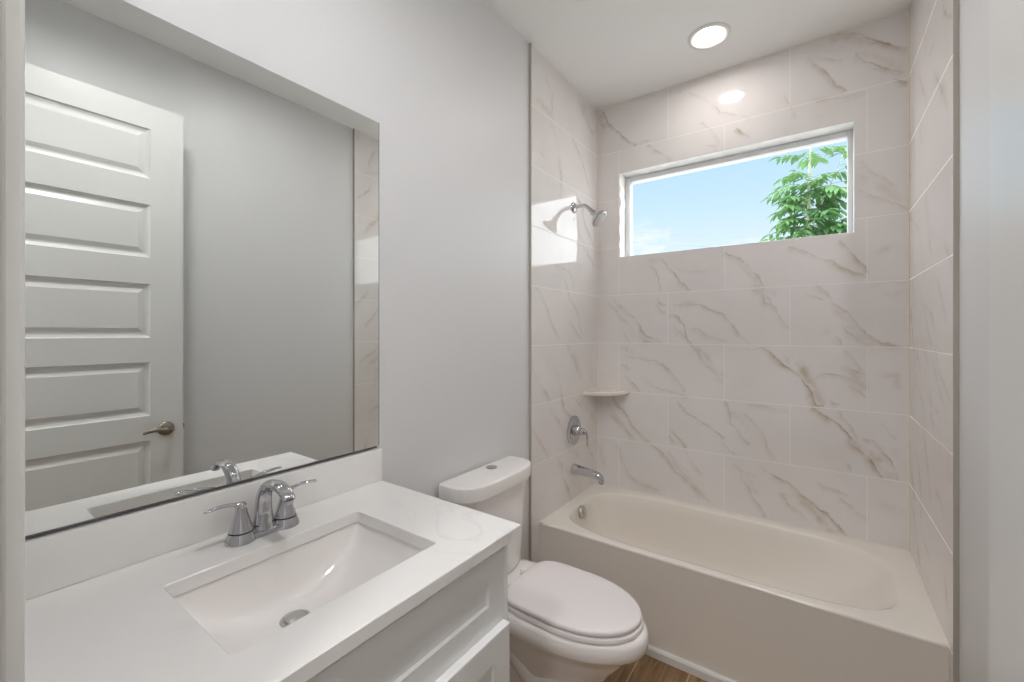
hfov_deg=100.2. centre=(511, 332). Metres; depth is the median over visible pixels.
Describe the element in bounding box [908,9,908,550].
trim
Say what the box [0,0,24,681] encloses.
trim
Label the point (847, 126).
wall
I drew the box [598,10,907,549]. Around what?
wall tiles
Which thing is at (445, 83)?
wall
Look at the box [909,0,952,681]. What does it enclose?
wall tiles
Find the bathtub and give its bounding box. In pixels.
[539,483,948,681]
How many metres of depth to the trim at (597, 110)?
2.80 m
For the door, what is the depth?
0.48 m
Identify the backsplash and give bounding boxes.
[25,448,381,600]
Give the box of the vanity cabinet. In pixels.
[306,544,509,681]
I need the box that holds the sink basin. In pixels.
[173,522,423,654]
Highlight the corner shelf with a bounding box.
[583,388,628,395]
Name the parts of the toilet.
tank lid, tank, seat lid, bowl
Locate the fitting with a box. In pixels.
[571,202,606,225]
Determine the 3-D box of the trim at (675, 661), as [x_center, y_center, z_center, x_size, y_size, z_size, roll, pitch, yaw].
[0.758,1.403,1.783,1.516,0.041,0.016,0,0,36]
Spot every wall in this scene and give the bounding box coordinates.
[25,0,528,559]
[620,121,853,231]
[959,0,988,681]
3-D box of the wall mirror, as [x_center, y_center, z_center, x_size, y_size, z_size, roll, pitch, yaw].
[-0.683,-0.158,1.076,0.008,1.071,0.837,0,0,36]
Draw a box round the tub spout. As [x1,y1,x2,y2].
[571,463,603,484]
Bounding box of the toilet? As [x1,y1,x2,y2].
[439,456,648,681]
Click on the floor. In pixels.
(647, 668)
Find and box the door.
[989,0,1023,681]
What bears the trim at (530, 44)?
attached to the wall at (445, 83)
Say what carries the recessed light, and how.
in the ceiling
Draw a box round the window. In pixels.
[618,130,852,256]
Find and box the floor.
[603,654,706,681]
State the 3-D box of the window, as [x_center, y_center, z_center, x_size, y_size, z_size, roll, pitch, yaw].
[1.203,-0.744,2.450,1.174,0.532,0.168,0,0,36]
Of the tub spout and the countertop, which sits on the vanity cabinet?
the countertop
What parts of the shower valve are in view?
lever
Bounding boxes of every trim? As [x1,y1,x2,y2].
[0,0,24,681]
[529,43,531,560]
[597,110,597,481]
[646,644,736,681]
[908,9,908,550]
[953,0,958,681]
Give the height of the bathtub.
0.440 m
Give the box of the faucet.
[203,479,316,546]
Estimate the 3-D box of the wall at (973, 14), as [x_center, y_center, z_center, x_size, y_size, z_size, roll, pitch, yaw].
[0.609,-0.018,0.125,0.150,2.883,4.712,0,0,36]
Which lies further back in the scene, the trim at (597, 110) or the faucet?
the trim at (597, 110)
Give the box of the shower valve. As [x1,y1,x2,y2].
[567,415,588,446]
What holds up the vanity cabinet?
on the floor
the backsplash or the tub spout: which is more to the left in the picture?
the backsplash
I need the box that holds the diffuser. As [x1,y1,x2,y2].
[694,26,723,45]
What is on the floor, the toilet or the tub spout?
the toilet
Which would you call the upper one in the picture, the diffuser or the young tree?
the diffuser
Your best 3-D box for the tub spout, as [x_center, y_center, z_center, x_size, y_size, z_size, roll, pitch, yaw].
[0.442,0.817,2.476,0.191,0.085,0.060,0,0,36]
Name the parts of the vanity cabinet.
cabinet door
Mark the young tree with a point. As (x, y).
(827, 198)
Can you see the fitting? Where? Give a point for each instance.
(598, 217)
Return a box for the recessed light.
[687,22,730,49]
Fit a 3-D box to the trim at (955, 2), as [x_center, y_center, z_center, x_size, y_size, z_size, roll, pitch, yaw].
[1.345,-0.018,1.297,0.013,2.883,0.006,0,0,36]
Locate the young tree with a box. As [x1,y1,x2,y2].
[759,145,846,241]
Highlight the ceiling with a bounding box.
[486,0,910,109]
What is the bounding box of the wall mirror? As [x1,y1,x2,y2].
[25,0,378,538]
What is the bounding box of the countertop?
[25,448,520,681]
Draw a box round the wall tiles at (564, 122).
[532,44,597,562]
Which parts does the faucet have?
lever, handle, plate, spout, handle, lever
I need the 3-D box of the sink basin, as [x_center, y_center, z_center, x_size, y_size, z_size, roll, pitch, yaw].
[-0.418,0.578,0.903,0.343,0.124,0.460,0,0,36]
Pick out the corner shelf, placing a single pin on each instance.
(597, 391)
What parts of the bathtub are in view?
overflow plate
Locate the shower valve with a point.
(574, 429)
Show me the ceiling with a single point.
(613, 52)

